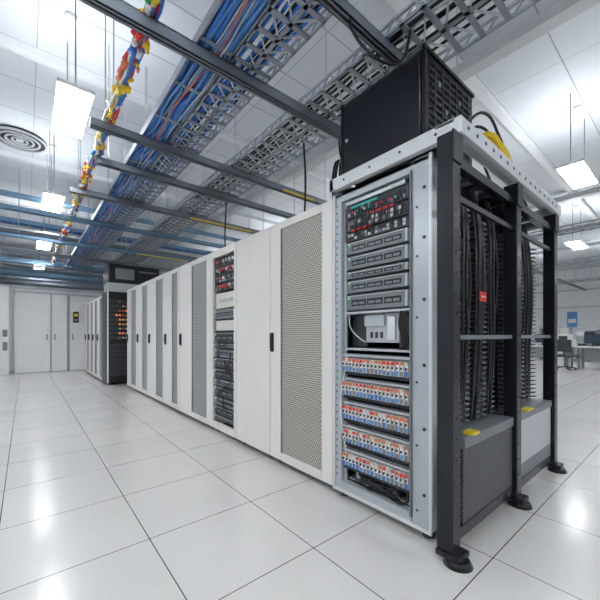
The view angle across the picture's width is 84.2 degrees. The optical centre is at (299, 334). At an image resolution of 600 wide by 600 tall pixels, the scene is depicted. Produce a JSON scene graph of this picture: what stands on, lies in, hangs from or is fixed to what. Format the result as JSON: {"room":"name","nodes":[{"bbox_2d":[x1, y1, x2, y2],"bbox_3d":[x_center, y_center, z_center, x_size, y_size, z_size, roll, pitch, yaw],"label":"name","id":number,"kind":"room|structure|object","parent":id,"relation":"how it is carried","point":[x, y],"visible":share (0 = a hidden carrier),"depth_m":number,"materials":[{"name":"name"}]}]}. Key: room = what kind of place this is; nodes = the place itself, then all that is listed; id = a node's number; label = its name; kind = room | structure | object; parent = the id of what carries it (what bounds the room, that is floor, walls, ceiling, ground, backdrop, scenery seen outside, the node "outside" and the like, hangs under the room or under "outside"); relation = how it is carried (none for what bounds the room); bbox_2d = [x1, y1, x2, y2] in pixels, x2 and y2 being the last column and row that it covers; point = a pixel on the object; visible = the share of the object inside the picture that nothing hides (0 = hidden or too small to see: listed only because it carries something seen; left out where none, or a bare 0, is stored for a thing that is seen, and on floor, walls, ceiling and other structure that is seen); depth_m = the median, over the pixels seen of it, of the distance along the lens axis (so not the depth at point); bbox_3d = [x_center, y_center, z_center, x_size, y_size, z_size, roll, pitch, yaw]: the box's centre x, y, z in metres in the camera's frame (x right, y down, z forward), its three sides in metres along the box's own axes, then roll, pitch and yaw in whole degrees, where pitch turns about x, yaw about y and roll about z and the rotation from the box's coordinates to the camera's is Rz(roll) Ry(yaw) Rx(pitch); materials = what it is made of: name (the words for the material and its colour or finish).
{"room":"server room","nodes":[
{"label":"server room","id":0,"kind":"room"},
{"bbox_2d":[9,288,101,370],"bbox_3d":[-8.325,-0.125,10.063,9.000,2.550,0.120,0,0,-40],"label":"wall","id":1,"kind":"structure","parent":0,"point":[11,290],"depth_m":10.20,"materials":[{"name":"paint"}]},
{"bbox_2d":[13,291,50,373],"bbox_3d":[-8.130,-0.080,10.094,0.900,2.460,0.040,0,0,-40],"label":"door frame","id":2,"kind":"structure","parent":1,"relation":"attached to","point":[13,291],"depth_m":9.80,"materials":[{"name":"metal"}]},
{"bbox_2d":[14,292,49,373],"bbox_3d":[-8.135,-0.065,10.100,0.860,2.410,0.025,0,0,-40],"label":"door","id":3,"kind":"object","parent":2,"relation":"attached to","point":[31,310],"visible":1,"depth_m":10.07,"materials":[{"name":"metal"}]},
{"bbox_2d":[0,284,103,293],"bbox_3d":[-8.325,-1.440,10.063,9.000,0.080,0.180,0,0,-40],"label":"trim","id":4,"kind":"structure","parent":1,"relation":"attached to","point":[10,286],"depth_m":10.40,"materials":[{"name":"metal"}]},
{"bbox_2d":[51,293,67,371],"bbox_3d":[-7.618,-0.080,10.518,0.430,2.460,0.040,0,0,-40],"label":"door frame","id":5,"kind":"structure","parent":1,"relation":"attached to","point":[51,293],"depth_m":10.49,"materials":[{"name":"metal"}]},
{"bbox_2d":[52,294,66,370],"bbox_3d":[-7.622,-0.065,10.524,0.390,2.410,0.025,0,0,-40],"label":"door","id":6,"kind":"object","parent":5,"relation":"attached to","point":[59,302],"visible":1,"depth_m":10.51,"materials":[{"name":"metal"}]},
{"bbox_2d":[69,294,98,296],"bbox_3d":[-7.113,-0.080,10.936,0.820,2.460,0.040,0,0,-40],"label":"door frame","id":7,"kind":"structure","parent":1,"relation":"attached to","point":[69,294],"depth_m":10.91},
{"bbox_2d":[70,296,97,369],"bbox_3d":[-7.118,-0.065,10.941,0.780,2.410,0.025,0,0,-40],"label":"door","id":8,"kind":"object","parent":7,"relation":"attached to","point":[77,303],"visible":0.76,"depth_m":10.84,"materials":[{"name":"metal"}]},
{"bbox_2d":[0,254,164,290],"bbox_3d":[-5.149,-1.050,19.166,25.500,4.400,0.100,0,0,-40],"label":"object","id":9,"kind":"structure","parent":0,"point":[1,254],"depth_m":14.32,"materials":[{"name":"metal"}]},
{"bbox_2d":[531,241,599,255],"bbox_3d":[7.399,-3.105,14.557,0.160,0.110,23.000,0,0,-40],"label":"trim","id":10,"kind":"structure","parent":9,"relation":"attached to","point":[591,244],"depth_m":11.87,"materials":[{"name":"metal"}]},
{"bbox_2d":[0,357,599,599],"bbox_3d":[2.213,1.200,10.267,25.500,0.100,23.000,0,0,-40],"label":"floor","id":11,"kind":"structure","parent":0,"point":[113,491],"depth_m":2.04,"materials":[{"name":"tile"}]},
{"bbox_2d":[0,286,8,374],"bbox_3d":[-8.568,-0.125,9.589,0.260,2.550,0.260,0,0,-40],"label":"wall","id":12,"kind":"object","parent":11,"relation":"on","point":[4,290],"visible":0.98,"depth_m":9.51,"materials":[{"name":"paint"}]},
{"bbox_2d":[85,302,88,372],"bbox_3d":[-5.987,0.090,10.258,1.050,2.120,0.712,0,0,-40],"label":"rack","id":13,"kind":"object","parent":11,"relation":"on","point":[87,304],"visible":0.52,"depth_m":9.94,"materials":[{"name":"metal"}]},
{"bbox_2d":[88,300,93,375],"bbox_3d":[-5.528,0.090,9.703,1.050,2.120,0.712,0,0,-40],"label":"rack","id":14,"kind":"object","parent":11,"relation":"on","point":[90,302],"visible":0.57,"depth_m":9.46,"materials":[{"name":"metal"}]},
{"bbox_2d":[92,298,96,376],"bbox_3d":[-5.069,0.090,9.148,1.050,2.120,0.712,0,0,-40],"label":"rack","id":15,"kind":"object","parent":11,"relation":"on","point":[94,334],"visible":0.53,"depth_m":8.91,"materials":[{"name":"metal"}]},
{"bbox_2d":[96,296,101,379],"bbox_3d":[-4.611,0.090,8.593,1.050,2.120,0.712,0,0,-40],"label":"rack","id":16,"kind":"object","parent":11,"relation":"on","point":[99,299],"visible":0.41,"depth_m":8.31,"materials":[{"name":"metal"}]},
{"bbox_2d":[102,291,126,384],"bbox_3d":[-4.163,0.075,8.103,1.085,2.150,0.605,0,0,-40],"label":"rack","id":17,"kind":"object","parent":11,"relation":"on","point":[114,304],"visible":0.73,"depth_m":7.68,"materials":[{"name":"metal"}]},
{"bbox_2d":[103,263,158,292],"bbox_3d":[-4.152,-1.326,8.188,1.120,0.648,0.690,0,0,-40],"label":"equipment case","id":18,"kind":"object","parent":17,"relation":"on","point":[116,277],"visible":0.76,"depth_m":7.82,"materials":[{"name":"metal"}]},
{"bbox_2d":[104,282,136,292],"bbox_3d":[-4.135,-1.106,8.143,1.090,0.208,0.540,0,0,-40],"label":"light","id":19,"kind":"object","parent":18,"relation":"attached to","point":[108,286],"depth_m":7.75,"materials":[{"name":"metal"}]},
{"bbox_2d":[126,286,139,391],"bbox_3d":[-3.137,0.075,7.301,1.086,2.150,0.842,0,0,-40],"label":"rack","id":20,"kind":"object","parent":11,"relation":"on","point":[131,293],"visible":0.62,"depth_m":6.97,"materials":[{"name":"metal"}]},
{"bbox_2d":[136,281,148,395],"bbox_3d":[-2.611,0.075,6.665,1.086,2.150,0.792,0,0,-40],"label":"rack","id":21,"kind":"object","parent":11,"relation":"on","point":[142,289],"visible":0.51,"depth_m":6.32,"materials":[{"name":"metal"}]},
{"bbox_2d":[148,274,167,405],"bbox_3d":[-2.069,0.075,6.011,1.086,2.150,0.892,0,0,-40],"label":"rack","id":22,"kind":"object","parent":11,"relation":"on","point":[156,285],"visible":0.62,"depth_m":5.65,"materials":[{"name":"metal"}]},
{"bbox_2d":[156,278,162,397],"bbox_3d":[-2.344,0.050,5.543,0.013,1.960,0.342,0,0,-40],"label":"mesh panel","id":23,"kind":"object","parent":22,"relation":"attached to","point":[159,281],"depth_m":5.57,"materials":[{"name":"metal"}]},
{"bbox_2d":[164,267,181,412],"bbox_3d":[-1.569,0.075,5.406,1.086,2.150,0.662,0,0,-40],"label":"rack","id":24,"kind":"object","parent":11,"relation":"on","point":[172,278],"visible":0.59,"depth_m":5.06,"materials":[{"name":"metal"}]},
{"bbox_2d":[172,274,172,402],"bbox_3d":[-1.875,0.050,4.977,0.013,1.960,0.232,0,0,-40],"label":"light","id":25,"kind":"object","parent":24,"relation":"attached to","point":[172,274],"depth_m":5.06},
{"bbox_2d":[179,253,213,428],"bbox_3d":[-1.017,0.075,4.739,1.086,2.150,1.052,0,0,-40],"label":"rack","id":26,"kind":"object","parent":11,"relation":"on","point":[195,276],"visible":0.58,"depth_m":4.39,"materials":[{"name":"metal"}]},
{"bbox_2d":[192,260,206,417],"bbox_3d":[-1.302,0.050,4.283,0.013,1.960,0.472,0,0,-40],"label":"mesh panel","id":27,"kind":"object","parent":26,"relation":"attached to","point":[199,268],"depth_m":4.29,"materials":[{"name":"metal"}]},
{"bbox_2d":[211,242,238,440],"bbox_3d":[-0.473,0.075,4.099,1.063,2.150,0.612,0,0,-40],"label":"rack","id":28,"kind":"object","parent":11,"relation":"on","point":[223,260],"visible":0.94,"depth_m":3.79,"materials":[{"name":"metal"}]},
{"bbox_2d":[214,308,233,425],"bbox_3d":[-0.862,0.347,3.778,0.020,1.275,0.504,0,0,-40],"label":"rack servers","id":29,"kind":"object","parent":28,"relation":"attached to","point":[224,381],"depth_m":3.78,"materials":[{"name":"metal"}]},
{"bbox_2d":[216,258,233,272],"bbox_3d":[-0.850,-0.797,3.763,0.020,0.128,0.408,0,0,-40],"label":"patch panel","id":30,"kind":"object","parent":28,"relation":"attached to","point":[225,265],"depth_m":3.77,"materials":[{"name":"plastic"}]},
{"bbox_2d":[236,227,272,457],"bbox_3d":[-0.070,0.075,3.618,1.056,2.150,0.627,0,0,-40],"label":"rack","id":31,"kind":"object","parent":11,"relation":"on","point":[253,251],"visible":0.38,"depth_m":3.27,"materials":[{"name":"metal"}]},
{"bbox_2d":[270,199,332,487],"bbox_3d":[0.377,0.075,3.054,1.086,2.150,0.797,0,0,-40],"label":"rack","id":32,"kind":"object","parent":11,"relation":"on","point":[301,245],"visible":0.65,"depth_m":2.69,"materials":[{"name":"metal"}]},
{"bbox_2d":[280,212,321,471],"bbox_3d":[0.000,0.050,2.710,0.013,1.960,0.527,0,0,-40],"label":"mesh panel","id":33,"kind":"object","parent":32,"relation":"attached to","point":[301,238],"depth_m":2.71,"materials":[{"name":"metal"}]},
{"bbox_2d":[333,152,502,538],"bbox_3d":[0.894,0.072,2.453,1.096,2.155,0.760,0,0,-40],"label":"rack","id":34,"kind":"object","parent":11,"relation":"on","point":[385,226],"visible":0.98,"depth_m":2.09,"materials":[{"name":"silver metal"}]},
{"bbox_2d":[349,315,365,342],"bbox_3d":[0.384,-0.044,2.285,0.043,0.197,0.148,0,0,-44],"label":"cable","id":35,"kind":"object","parent":34,"relation":"attached to","point":[349,315],"depth_m":2.26,"materials":[{"name":"plastic"}]},
{"bbox_2d":[348,207,396,237],"bbox_3d":[0.463,-0.754,2.170,0.008,0.191,0.398,0,0,-40],"label":"patch panel","id":36,"kind":"object","parent":34,"relation":"on","point":[371,229],"depth_m":2.18,"materials":[{"name":"plastic"}]},
{"bbox_2d":[345,227,408,309],"bbox_3d":[0.481,-0.405,2.154,0.020,0.461,0.498,0,0,-40],"label":"rack servers","id":37,"kind":"object","parent":34,"relation":"attached to","point":[367,248],"depth_m":2.13,"materials":[{"name":"metal"}]},
{"bbox_2d":[366,313,399,342],"bbox_3d":[0.542,-0.045,2.175,0.020,0.190,0.260,0,0,-40],"label":"electrical box","id":38,"kind":"object","parent":34,"relation":"attached to","point":[380,328],"depth_m":2.15,"materials":[{"name":"plastic"}]},
{"bbox_2d":[362,475,408,498],"bbox_3d":[0.600,0.992,2.200,0.120,0.035,0.385,0,0,-40],"label":"cables","id":39,"kind":"object","parent":34,"relation":"on","point":[399,494],"depth_m":2.12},
{"bbox_2d":[368,477,406,497],"bbox_3d":[0.600,0.985,2.200,0.120,0.050,0.285,0,0,-40],"label":"tray","id":40,"kind":"object","parent":34,"relation":"on","point":[399,494],"depth_m":2.11,"materials":[{"name":"metal"}]},
{"bbox_2d":[329,115,566,573],"bbox_3d":[1.214,0.022,2.569,1.936,2.255,0.989,0,0,-40],"label":"rack","id":41,"kind":"object","parent":11,"relation":"on","point":[484,462],"visible":0.93,"depth_m":2.08,"materials":[{"name":"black metal"}]},
{"bbox_2d":[341,42,473,185],"bbox_3d":[0.738,-1.374,2.313,0.635,0.534,0.656,0,0,-40],"label":"equipment cabinet","id":42,"kind":"object","parent":41,"relation":"on","point":[422,93],"visible":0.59,"depth_m":2.05,"materials":[{"name":"metal"}]},
{"bbox_2d":[438,81,460,118],"bbox_3d":[0.925,-1.352,2.047,0.285,0.290,0.004,0,0,-40],"label":"vent","id":43,"kind":"object","parent":42,"relation":"attached to","point":[449,106],"depth_m":2.03,"materials":[{"name":"metal"}]},
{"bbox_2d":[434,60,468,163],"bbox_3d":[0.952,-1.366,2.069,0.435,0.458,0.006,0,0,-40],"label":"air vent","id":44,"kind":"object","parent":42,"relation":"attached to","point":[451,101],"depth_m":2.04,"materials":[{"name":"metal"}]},
{"bbox_2d":[472,111,527,205],"bbox_3d":[1.520,-1.330,2.483,1.074,0.494,0.344,0,0,-26],"label":"cable bundle","id":45,"kind":"object","parent":41,"relation":"on","point":[496,138],"visible":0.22,"depth_m":2.32,"materials":[{"name":"plastic"}]},
{"bbox_2d":[521,243,524,400],"bbox_3d":[1.728,-0.104,2.649,0.212,1.269,0.060,0,0,-40],"label":"cable bundle","id":46,"kind":"object","parent":41,"relation":"on","point":[522,244],"depth_m":2.67,"materials":[{"name":"plastic"}]},
{"bbox_2d":[521,407,550,463],"bbox_3d":[1.595,0.755,2.818,0.770,0.310,0.690,0,0,-40],"label":"panel","id":47,"kind":"object","parent":41,"relation":"on","point":[536,426],"depth_m":2.54,"materials":[{"name":"metal"}]},
{"bbox_2d":[531,345,574,366],"bbox_3d":[9.154,0.770,12.310,0.800,0.760,1.500,0,0,-40],"label":"desk","id":48,"kind":"object","parent":11,"relation":"on","point":[539,348],"visible":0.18,"depth_m":11.99,"materials":[{"name":"metal"}]},
{"bbox_2d":[531,347,574,358],"bbox_3d":[9.424,0.640,12.533,0.020,0.420,1.500,0,0,-40],"label":"panel","id":49,"kind":"object","parent":48,"relation":"attached to","point":[539,350],"depth_m":12.77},
{"bbox_2d":[557,339,576,369],"bbox_3d":[8.880,0.649,11.110,0.569,0.999,0.573,0,0,-40],"label":"office chair","id":50,"kind":"object","parent":11,"relation":"on","point":[563,346],"visible":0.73,"depth_m":10.95,"materials":[{"name":"fabric"}]},
{"bbox_2d":[539,326,599,360],"bbox_3d":[12.041,0.395,14.782,0.400,1.510,2.230,0,0,-40],"label":"storage shelf","id":51,"kind":"object","parent":11,"relation":"on","point":[561,331],"visible":0.3,"depth_m":14.53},
{"bbox_2d":[539,328,571,360],"bbox_3d":[12.041,0.400,14.782,0.400,1.500,2.230,0,0,-40],"label":"divider","id":52,"kind":"object","parent":51,"relation":"attached to","point":[562,331],"depth_m":14.91,"materials":[{"name":"metal"}]},
{"bbox_2d":[575,346,599,368],"bbox_3d":[10.222,0.770,11.019,0.800,0.760,1.550,0,0,-40],"label":"desk","id":53,"kind":"object","parent":11,"relation":"on","point":[583,352],"visible":1,"depth_m":11.54,"materials":[{"name":"metal"}]},
{"bbox_2d":[580,348,599,359],"bbox_3d":[10.491,0.640,11.242,0.020,0.420,1.550,0,0,-40],"label":"panel","id":54,"kind":"object","parent":53,"relation":"attached to","point":[585,353],"depth_m":11.62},
{"bbox_2d":[584,334,599,346],"bbox_3d":[10.037,0.180,11.353,0.180,0.420,0.480,0,0,-40],"label":"computer monitor","id":55,"kind":"object","parent":53,"relation":"on","point":[588,338],"visible":0.96,"depth_m":11.32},
{"bbox_2d":[0,0,599,273],"bbox_3d":[2.213,-3.300,10.267,25.500,0.100,23.000,0,0,-40],"label":"ceiling","id":56,"kind":"structure","parent":0,"point":[534,83],"depth_m":4.52,"materials":[{"name":"white metal"}]},
{"bbox_2d":[0,124,46,152],"bbox_3d":[-4.618,-3.220,5.472,0.725,0.060,0.725,0,0,-40],"label":"ceiling vent","id":57,"kind":"object","parent":56,"relation":"in","point":[17,138],"visible":1,"depth_m":5.46,"materials":[{"name":"metal"}]},
{"bbox_2d":[36,210,51,249],"bbox_3d":[-6.479,-2.750,8.397,0.290,1.000,0.900,0,0,-40],"label":"ceiling light","id":58,"kind":"object","parent":56,"relation":"hanging from","point":[39,245],"depth_m":8.35,"materials":[{"name":"plastic"}]},
{"bbox_2d":[0,261,102,273],"bbox_3d":[-6.776,-2.475,8.191,8.000,1.550,0.060,0,0,-40],"label":"support strut","id":59,"kind":"object","parent":56,"relation":"hanging from","point":[1,262],"visible":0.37,"depth_m":8.48,"materials":[{"name":"metal"}]},
{"bbox_2d":[0,254,103,291],"bbox_3d":[-8.302,-2.493,12.859,12.400,1.515,0.224,0,0,-40],"label":"ceiling pipe","id":60,"kind":"object","parent":56,"relation":"hanging from","point":[35,283],"depth_m":12.09,"materials":[{"name":"metal"}]},
{"bbox_2d":[0,236,103,285],"bbox_3d":[-8.491,-2.565,11.833,10.000,1.370,0.060,0,0,-40],"label":"support strut","id":61,"kind":"object","parent":56,"relation":"hanging from","point":[3,276],"visible":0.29,"depth_m":11.53,"materials":[{"name":"metal"}]},
{"bbox_2d":[41,135,64,212],"bbox_3d":[-4.248,-2.750,5.700,0.290,1.000,0.900,0,0,-40],"label":"ceiling light","id":62,"kind":"object","parent":56,"relation":"hanging from","point":[56,199],"depth_m":5.63,"materials":[{"name":"plastic"}]},
{"bbox_2d":[51,0,94,138],"bbox_3d":[-2.336,-2.750,3.389,0.290,1.000,0.900,0,0,-40],"label":"ceiling light","id":63,"kind":"object","parent":56,"relation":"hanging from","point":[72,104],"depth_m":3.31,"materials":[{"name":"plastic"}]},
{"bbox_2d":[0,210,159,275],"bbox_3d":[-6.837,-2.565,9.049,9.000,1.370,0.060,0,0,-40],"label":"support strut","id":64,"kind":"object","parent":56,"relation":"hanging from","point":[6,259],"visible":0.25,"depth_m":8.98,"materials":[{"name":"blue metal"}]},
{"bbox_2d":[0,235,161,274],"bbox_3d":[-6.896,-2.625,9.748,10.201,1.250,0.322,0,0,-40],"label":"support strut","id":65,"kind":"object","parent":56,"relation":"hanging from","point":[121,235],"visible":0.02,"depth_m":9.25,"materials":[{"name":"blue metal"}]},
{"bbox_2d":[0,249,170,283],"bbox_3d":[-7.282,-2.531,11.626,12.400,1.438,0.269,0,0,-40],"label":"ceiling pipe","id":66,"kind":"object","parent":56,"relation":"hanging from","point":[8,272],"depth_m":10.81,"materials":[{"name":"metal"}]},
{"bbox_2d":[0,245,172,277],"bbox_3d":[-7.280,-2.565,10.369,10.000,1.370,0.060,0,0,-40],"label":"support strut","id":67,"kind":"object","parent":56,"relation":"hanging from","point":[1,267],"visible":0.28,"depth_m":10.09,"materials":[{"name":"metal"}]},
{"bbox_2d":[0,246,185,272],"bbox_3d":[-6.262,-2.718,10.394,12.400,1.065,0.224,0,0,-40],"label":"ceiling pipe","id":68,"kind":"object","parent":56,"relation":"hanging from","point":[13,253],"depth_m":9.47,"materials":[{"name":"metal"}]},
{"bbox_2d":[0,202,190,270],"bbox_3d":[-6.330,-2.565,7.651,8.000,1.370,0.060,0,0,-40],"label":"support strut","id":69,"kind":"object","parent":56,"relation":"hanging from","point":[66,256],"visible":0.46,"depth_m":8.21,"materials":[{"name":"metal"}]},
{"bbox_2d":[0,182,196,259],"bbox_3d":[-5.960,-2.700,7.048,7.800,1.100,0.060,0,0,-40],"label":"support strut","id":70,"kind":"object","parent":56,"relation":"hanging from","point":[1,228],"visible":0.6,"depth_m":7.44,"materials":[{"name":"metal"}]},
{"bbox_2d":[0,209,203,256],"bbox_3d":[-5.115,-2.865,9.007,12.400,0.769,0.135,0,0,-40],"label":"ceiling pipe","id":71,"kind":"object","parent":56,"relation":"hanging from","point":[1,224],"depth_m":8.38,"materials":[{"name":"metal"}]},
{"bbox_2d":[0,167,204,262],"bbox_3d":[-5.449,-2.565,6.430,7.800,1.370,0.065,0,0,-40],"label":"support strut","id":72,"kind":"object","parent":56,"relation":"hanging from","point":[2,233],"visible":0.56,"depth_m":7.13,"materials":[{"name":"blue metal"}]},
{"bbox_2d":[50,0,164,266],"bbox_3d":[-3.713,-2.593,5.428,0.159,1.314,11.901,0,0,-40],"label":"cable bundle","id":73,"kind":"object","parent":56,"relation":"hanging from","point":[131,60],"visible":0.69,"depth_m":2.79,"materials":[{"name":"plastic"}]},
{"bbox_2d":[0,211,221,254],"bbox_3d":[-5.077,-2.775,7.549,10.201,0.950,0.325,0,0,-40],"label":"support strut","id":74,"kind":"object","parent":56,"relation":"hanging from","point":[3,219],"visible":0.61,"depth_m":7.41,"materials":[{"name":"blue metal"}]},
{"bbox_2d":[0,131,226,247],"bbox_3d":[-3.995,-2.565,5.300,6.600,1.370,0.060,0,0,-40],"label":"support strut","id":75,"kind":"object","parent":56,"relation":"hanging from","point":[4,206],"visible":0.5,"depth_m":5.68,"materials":[{"name":"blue metal"}]},
{"bbox_2d":[49,131,154,231],"bbox_3d":[-3.995,-2.603,5.300,6.372,1.295,0.010,0,0,-40],"label":"cable tray","id":76,"kind":"object","parent":75,"relation":"on","point":[51,213],"depth_m":5.58,"materials":[{"name":"metal"}]},
{"bbox_2d":[0,201,229,245],"bbox_3d":[-0.559,-3.205,13.619,25.500,0.090,0.100,0,0,-40],"label":"ceiling beam","id":77,"kind":"structure","parent":56,"relation":"hanging from","point":[10,203],"depth_m":9.02,"materials":[{"name":"metal"}]},
{"bbox_2d":[0,189,249,241],"bbox_3d":[-3.394,-2.796,6.926,12.400,0.908,0.112,0,0,-40],"label":"support strut","id":78,"kind":"object","parent":56,"relation":"hanging from","point":[7,193],"depth_m":6.35,"materials":[{"name":"metal"}]},
{"bbox_2d":[0,149,277,225],"bbox_3d":[1.353,-3.205,11.307,25.500,0.090,0.100,0,0,-40],"label":"ceiling beam","id":79,"kind":"structure","parent":56,"relation":"hanging from","point":[3,153],"depth_m":6.50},
{"bbox_2d":[69,139,263,233],"bbox_3d":[-1.817,-2.565,5.373,3.150,1.370,0.065,0,0,-40],"label":"support strut","id":80,"kind":"object","parent":56,"relation":"hanging from","point":[74,190],"visible":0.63,"depth_m":5.02,"materials":[{"name":"metal"}]},
{"bbox_2d":[63,0,273,271],"bbox_3d":[-2.724,-2.599,4.884,0.259,1.302,14.001,0,0,-40],"label":"bundle","id":81,"kind":"object","parent":56,"relation":"hanging from","point":[226,25],"visible":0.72,"depth_m":2.73,"materials":[{"name":"plastic"}]},
{"bbox_2d":[96,44,294,218],"bbox_3d":[-1.117,-2.565,4.566,2.900,1.370,0.060,0,0,-40],"label":"support strut","id":82,"kind":"object","parent":56,"relation":"hanging from","point":[100,161],"visible":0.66,"depth_m":4.23,"materials":[{"name":"metal"}]},
{"bbox_2d":[73,0,332,272],"bbox_3d":[-2.503,-2.611,5.065,0.330,1.278,14.004,0,0,-40],"label":"cable tray","id":83,"kind":"object","parent":56,"relation":"hanging from","point":[305,5],"visible":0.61,"depth_m":2.81,"materials":[{"name":"metal"}]},
{"bbox_2d":[76,7,288,238],"bbox_3d":[-2.504,-2.656,5.066,0.330,1.188,12.009,0,0,-40],"label":"cable tray","id":84,"kind":"object","parent":83,"relation":"on","point":[282,55],"depth_m":3.43,"materials":[{"name":"metal"}]},
{"bbox_2d":[76,0,322,271],"bbox_3d":[-2.513,-2.020,5.059,0.241,0.080,14.001,0,0,-40],"label":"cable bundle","id":85,"kind":"object","parent":83,"relation":"on","point":[295,7],"visible":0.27,"depth_m":2.51,"materials":[{"name":"plastic"}]},
{"bbox_2d":[90,15,327,204],"bbox_3d":[-0.714,-2.565,3.962,3.050,1.370,0.065,0,0,-40],"label":"support strut","id":86,"kind":"object","parent":56,"relation":"hanging from","point":[96,124],"visible":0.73,"depth_m":3.54,"materials":[{"name":"metal"}]},
{"bbox_2d":[79,0,340,140],"bbox_3d":[-0.324,-2.565,2.587,4.000,1.370,0.060,0,0,-40],"label":"support strut","id":87,"kind":"object","parent":56,"relation":"hanging from","point":[120,11],"visible":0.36,"depth_m":2.29,"materials":[{"name":"metal"}]},
{"bbox_2d":[104,0,540,266],"bbox_3d":[-1.894,-2.611,5.568,0.510,1.278,14.005,0,0,-40],"label":"cable tray","id":88,"kind":"object","parent":56,"relation":"hanging from","point":[503,12],"visible":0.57,"depth_m":2.84,"materials":[{"name":"metal"}]},
{"bbox_2d":[104,0,366,266],"bbox_3d":[-1.895,-2.656,5.570,0.510,1.188,12.009,0,0,-40],"label":"cable tray","id":89,"kind":"object","parent":88,"relation":"on","point":[351,55],"depth_m":3.47,"materials":[{"name":"metal"}]},
{"bbox_2d":[224,140,355,246],"bbox_3d":[-0.311,-1.487,3.865,0.580,0.972,2.670,0,0,-40],"label":"power cord","id":90,"kind":"object","parent":88,"relation":"hanging from","point":[337,163],"visible":0.19,"depth_m":3.35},
{"bbox_2d":[117,0,505,261],"bbox_3d":[-1.920,-2.022,5.550,0.376,0.081,14.001,0,0,-40],"label":"cable bundle","id":91,"kind":"object","parent":88,"relation":"in","point":[418,18],"visible":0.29,"depth_m":2.61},
{"bbox_2d":[347,18,411,65],"bbox_3d":[0.503,-1.825,2.050,0.483,0.297,0.053,0,0,-21],"label":"power cord","id":92,"kind":"object","parent":88,"relation":"hanging from","point":[356,37],"visible":0.88,"depth_m":2.03,"materials":[{"name":"rubber"}]},
{"bbox_2d":[140,0,599,263],"bbox_3d":[-1.077,-3.105,7.545,0.160,0.110,23.000,0,0,-40],"label":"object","id":93,"kind":"structure","parent":56,"relation":"attached to","point":[562,11],"depth_m":3.64,"materials":[{"name":"metal"}]},
{"bbox_2d":[316,0,457,75],"bbox_3d":[0.642,-2.565,2.283,2.100,1.370,0.060,0,0,-40],"label":"support strut","id":94,"kind":"object","parent":56,"relation":"hanging from","point":[342,10],"visible":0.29,"depth_m":2.08,"materials":[{"name":"metal"}]},
{"bbox_2d":[533,238,585,290],"bbox_3d":[7.137,-2.650,10.356,15.800,1.200,0.060,0,0,-40],"label":"support strut","id":95,"kind":"object","parent":56,"relation":"hanging from","point":[536,270],"visible":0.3,"depth_m":13.04,"materials":[{"name":"metal"}]},
{"bbox_2d":[537,238,575,284],"bbox_3d":[7.137,-2.688,10.356,15.572,1.125,0.010,0,0,-40],"label":"light","id":96,"kind":"object","parent":95,"relation":"on","point":[563,281],"depth_m":12.80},
{"bbox_2d":[522,218,599,239],"bbox_3d":[3.835,-2.700,9.013,0.410,1.100,15.003,0,0,-40],"label":"cable tray","id":97,"kind":"object","parent":56,"relation":"hanging from","point":[597,224],"visible":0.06,"depth_m":6.82,"materials":[{"name":"metal"}]},
{"bbox_2d":[532,256,599,268],"bbox_3d":[6.917,-2.700,11.563,0.410,1.100,15.003,0,0,-40],"label":"cable tray","id":98,"kind":"object","parent":56,"relation":"hanging from","point":[594,259],"visible":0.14,"depth_m":9.91,"materials":[{"name":"metal"}]},
{"bbox_2d":[564,202,588,249],"bbox_3d":[6.970,-2.750,8.361,0.950,1.000,0.300,0,0,-40],"label":"ceiling light","id":99,"kind":"object","parent":56,"relation":"hanging from","point":[574,244],"depth_m":8.25,"materials":[{"name":"plastic"}]},
{"bbox_2d":[556,93,597,188],"bbox_3d":[3.955,-2.750,4.726,0.950,1.000,0.300,0,0,-40],"label":"ceiling light","id":100,"kind":"object","parent":56,"relation":"hanging from","point":[578,173],"depth_m":4.65,"materials":[{"name":"plastic"}]},
{"bbox_2d":[531,267,599,355],"bbox_3d":[12.076,-1.050,18.426,0.100,4.400,23.000,0,0,-40],"label":"wall","id":101,"kind":"structure","parent":0,"point":[587,317],"depth_m":16.39,"materials":[{"name":"paint"}]},
{"bbox_2d":[0,33,542,269],"bbox_3d":[3.265,-3.205,8.996,25.500,0.090,0.100,0,0,-40],"label":"trim","id":102,"kind":"structure","parent":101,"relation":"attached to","point":[9,43],"depth_m":4.09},
{"bbox_2d":[386,0,599,226],"bbox_3d":[5.178,-3.205,6.684,25.500,0.090,0.100,0,0,-40],"label":"trim","id":103,"kind":"structure","parent":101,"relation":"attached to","point":[473,83],"depth_m":4.78,"materials":[{"name":"metal"}]},
{"bbox_2d":[567,312,576,326],"bbox_3d":[13.552,-0.750,16.532,0.030,0.800,0.400,0,0,-40],"label":"poster","id":104,"kind":"object","parent":101,"relation":"attached to","point":[571,316],"visible":0.89,"depth_m":16.53,"materials":[{"name":"paper"}]},
{"bbox_2d":[557,287,599,308],"bbox_3d":[13.676,-1.800,16.375,0.050,0.900,1.800,0,0,-40],"label":"window frame","id":105,"kind":"structure","parent":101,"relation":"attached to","point":[599,287],"depth_m":16.35,"materials":[{"name":"metal"}]},
{"bbox_2d":[557,289,599,306],"bbox_3d":[13.652,-1.800,16.356,0.010,0.780,1.680,0,0,-40],"label":"glass pane","id":106,"kind":"object","parent":105,"relation":"attached to","point":[591,297],"visible":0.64,"depth_m":16.31,"materials":[{"name":"glass"}]},
{"bbox_3d":[12.401,-1.800,17.916,0.050,0.900,1.800,0,0,-40],"label":"light grey frame","id":107,"kind":"object","parent":101,"relation":"attached to","visible":0},
{"bbox_2d":[533,293,542,307],"bbox_3d":[12.378,-1.800,17.897,0.010,0.780,1.680,0,0,-40],"label":"glass pane","id":108,"kind":"object","parent":107,"relation":"attached to","point":[539,297],"visible":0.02,"depth_m":17.58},
{"bbox_3d":[9.576,-1.050,1.368,25.500,4.400,0.100,0,0,-40],"label":"wall","id":109,"kind":"structure","parent":0,"visible":0},
{"bbox_2d":[527,186,599,209],"bbox_3d":[3.161,-3.105,11.051,0.160,0.110,23.000,0,0,-40],"label":"trim","id":110,"kind":"structure","parent":109,"relation":"attached to","point":[593,191],"depth_m":7.38,"materials":[{"name":"metal"}]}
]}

